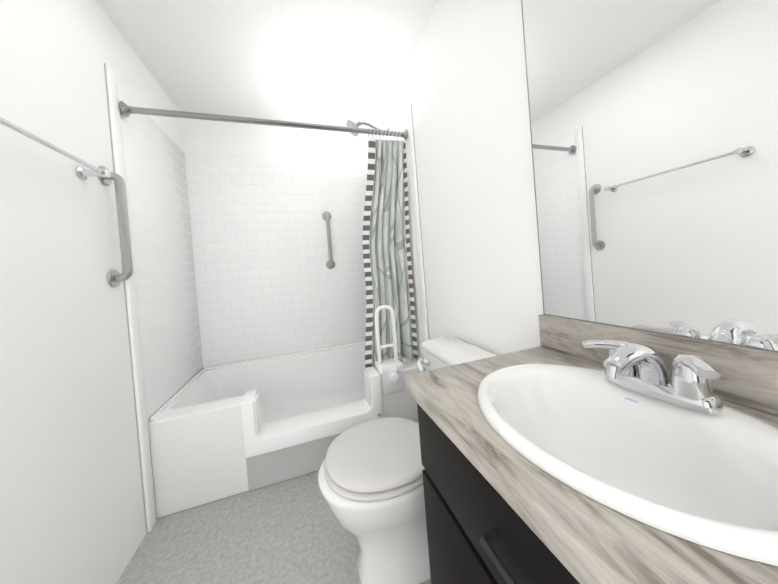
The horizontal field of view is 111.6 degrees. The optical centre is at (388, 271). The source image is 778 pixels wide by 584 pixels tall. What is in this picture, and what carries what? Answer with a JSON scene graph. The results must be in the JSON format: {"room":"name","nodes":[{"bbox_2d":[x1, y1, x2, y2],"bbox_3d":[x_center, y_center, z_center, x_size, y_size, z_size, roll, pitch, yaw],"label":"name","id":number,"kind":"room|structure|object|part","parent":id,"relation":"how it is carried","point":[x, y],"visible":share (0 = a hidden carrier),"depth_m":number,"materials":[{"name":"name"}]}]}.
{"room":"bathroom","nodes":[
{"label":"bathroom","id":0,"kind":"room"},
{"bbox_2d":[0,0,202,583],"bbox_3d":[-1.078,-0.004,0.614,0.100,2.440,2.923,-5,1,-18],"label":"wall","id":1,"kind":"structure","parent":0,"point":[71,504],"depth_m":0.91,"materials":[{"name":"paint"}]},
{"bbox_2d":[0,117,110,179],"bbox_3d":[-1.052,-0.388,0.740,0.084,0.052,0.667,-5,1,-18],"label":"towel rail","id":2,"kind":"object","parent":1,"relation":"attached to","point":[82,173],"visible":1,"depth_m":0.89,"materials":[{"name":"silver metal"}]},
{"bbox_2d":[98,166,132,286],"bbox_3d":[-1.181,-0.195,1.155,0.070,0.525,0.080,-5,1,-18],"label":"grab rail","id":3,"kind":"object","parent":1,"relation":"attached to","point":[115,278],"visible":0.9,"depth_m":1.15,"materials":[{"name":"silver metal"}]},
{"bbox_2d":[104,63,156,533],"bbox_3d":[-1.213,0.135,1.245,0.016,2.170,0.054,-5,1,-18],"label":"trim","id":4,"kind":"structure","parent":1,"relation":"attached to","point":[119,164],"depth_m":1.24,"materials":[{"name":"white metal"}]},
{"bbox_2d":[117,83,202,418],"bbox_3d":[-1.368,-0.091,1.640,0.005,1.646,0.786,-5,1,-18],"label":"wall tile","id":5,"kind":"structure","parent":1,"relation":"attached to","point":[161,235],"depth_m":1.54,"materials":[{"name":"white tile"}]},
{"bbox_2d":[119,101,407,140],"bbox_3d":[-0.589,-0.847,1.517,1.483,0.068,0.068,-5,1,-18],"label":"curtain rod","id":6,"kind":"object","parent":1,"relation":"attached to","point":[126,110],"visible":0.98,"depth_m":1.45,"materials":[{"name":"grey metal"}]},
{"bbox_2d":[363,127,417,367],"bbox_3d":[-0.031,-0.124,1.796,0.351,1.584,0.248,-5,1,-18],"label":"shower curtain","id":7,"kind":"object","parent":6,"relation":"hanging from","point":[387,258],"visible":0.92,"depth_m":1.84,"materials":[{"name":"fabric"}]},
{"bbox_2d":[96,0,437,128],"bbox_3d":[-0.426,-1.332,0.900,1.720,0.100,3.023,-5,1,-18],"label":"ceiling","id":8,"kind":"structure","parent":0,"point":[334,62],"depth_m":1.53,"materials":[{"name":"paint"}]},
{"bbox_2d":[116,470,430,583],"bbox_3d":[-0.227,1.200,0.930,1.720,0.100,3.023,-5,1,-18],"label":"floor","id":9,"kind":"structure","parent":0,"point":[292,531],"depth_m":1.14,"materials":[{"name":"tile"}]},
{"bbox_2d":[148,341,425,517],"bbox_3d":[-0.565,0.918,1.885,1.516,0.493,0.792,-5,1,-18],"label":"bathtub","id":10,"kind":"object","parent":9,"relation":"on","point":[218,432],"visible":0.71,"depth_m":1.52,"materials":[{"name":"white plastic"}]},
{"bbox_2d":[374,305,403,394],"bbox_3d":[-0.003,0.496,1.711,0.154,0.550,0.188,-5,1,-18],"label":"rail","id":11,"kind":"object","parent":10,"relation":"attached to","point":[390,370],"visible":1,"depth_m":1.69,"materials":[{"name":"white metal"}]},
{"bbox_2d":[318,337,497,583],"bbox_3d":[0.096,0.741,1.073,0.744,0.762,0.472,-5,1,-18],"label":"toilet","id":12,"kind":"object","parent":9,"relation":"on","point":[370,479],"visible":0.6,"depth_m":0.94,"materials":[{"name":"white ceramic"}]},
{"bbox_3d":[-0.015,0.698,1.037,0.470,0.050,0.400,-5,1,-18],"label":"seat","id":13,"kind":"part","parent":12,"relation":"part of","materials":[{"name":"grey plastic"}]},
{"bbox_3d":[0.163,0.444,1.254,0.070,0.041,0.085,-5,1,-18],"label":"handle","id":14,"kind":"part","parent":12,"relation":"part of","materials":[{"name":"silver metal"}]},
{"bbox_3d":[0.316,0.360,1.150,0.192,0.039,0.472,-5,1,-18],"label":"lid","id":15,"kind":"part","parent":12,"relation":"part of","materials":[{"name":"white ceramic"}]},
{"bbox_2d":[405,314,777,583],"bbox_3d":[0.415,0.621,0.438,0.515,0.965,0.751,-5,1,-18],"label":"bathroom vanity","id":16,"kind":"object","parent":9,"relation":"on","point":[570,451],"visible":1,"depth_m":0.44,"materials":[{"name":"beige laminate"}]},
{"bbox_3d":[0.177,0.533,0.360,0.029,0.260,0.110,-5,1,-18],"label":"handle","id":17,"kind":"part","parent":16,"relation":"part of","materials":[{"name":"grey metal"}]},
{"bbox_3d":[0.210,0.667,0.370,0.020,0.678,0.667,-5,1,-18],"label":"door","id":18,"kind":"part","parent":16,"relation":"part of","materials":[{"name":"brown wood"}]},
{"bbox_2d":[477,363,777,575],"bbox_3d":[0.385,0.321,0.463,0.394,0.162,0.484,-5,1,-18],"label":"sink","id":19,"kind":"object","parent":16,"relation":"in","point":[684,488],"depth_m":0.42,"materials":[{"name":"white ceramic"}]},
{"bbox_2d":[581,339,723,414],"bbox_3d":[0.459,0.183,0.489,0.150,0.101,0.205,-5,1,-18],"label":"faucet","id":20,"kind":"object","parent":16,"relation":"on","point":[632,368],"depth_m":0.47,"materials":[{"name":"silver metal"}]},
{"bbox_2d":[181,118,373,367],"bbox_3d":[-0.783,-0.047,2.303,1.720,2.440,0.100,-5,1,-18],"label":"wall","id":21,"kind":"structure","parent":0,"point":[215,137],"depth_m":2.20,"materials":[{"name":"paint"}]},
{"bbox_2d":[184,152,367,366],"bbox_3d":[-0.774,-0.144,2.252,1.520,1.646,0.005,-5,1,-18],"label":"wall tile","id":22,"kind":"structure","parent":21,"relation":"attached to","point":[268,282],"depth_m":2.19,"materials":[{"name":"white tile"}]},
{"bbox_2d":[322,211,334,268],"bbox_3d":[-0.521,-0.276,2.297,0.080,0.508,0.070,-5,1,-18],"label":"grab rail","id":23,"kind":"object","parent":22,"relation":"attached to","point":[326,216],"visible":1,"depth_m":2.27,"materials":[{"name":"silver metal"}]},
{"bbox_2d":[374,0,542,358],"bbox_3d":[0.456,-0.130,1.121,0.100,2.440,2.923,-5,1,-18],"label":"wall","id":24,"kind":"structure","parent":0,"point":[461,86],"depth_m":1.14,"materials":[{"name":"paint"}]},
{"bbox_2d":[346,120,389,136],"bbox_3d":[-0.162,-1.107,2.059,0.331,0.111,0.128,-5,1,-18],"label":"shower head","id":25,"kind":"object","parent":24,"relation":"attached to","point":[349,123],"visible":0.71,"depth_m":2.03},
{"bbox_2d":[391,116,424,359],"bbox_3d":[0.067,-0.209,2.113,0.005,1.646,0.786,-5,1,-18],"label":"wall tile","id":26,"kind":"structure","parent":24,"relation":"attached to","point":[416,284],"depth_m":1.80,"materials":[{"name":"white tile"}]},
{"bbox_2d":[406,103,429,370],"bbox_3d":[0.211,0.018,1.714,0.016,2.170,0.054,-5,1,-18],"label":"trim","id":27,"kind":"structure","parent":24,"relation":"attached to","point":[417,219],"depth_m":1.69,"materials":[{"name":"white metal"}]},
{"bbox_2d":[521,0,777,352],"bbox_3d":[0.581,-0.399,0.503,0.006,1.074,0.742,-5,1,-18],"label":"mirror","id":28,"kind":"object","parent":24,"relation":"attached to","point":[654,132],"visible":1,"depth_m":0.56,"materials":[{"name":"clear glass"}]}
]}

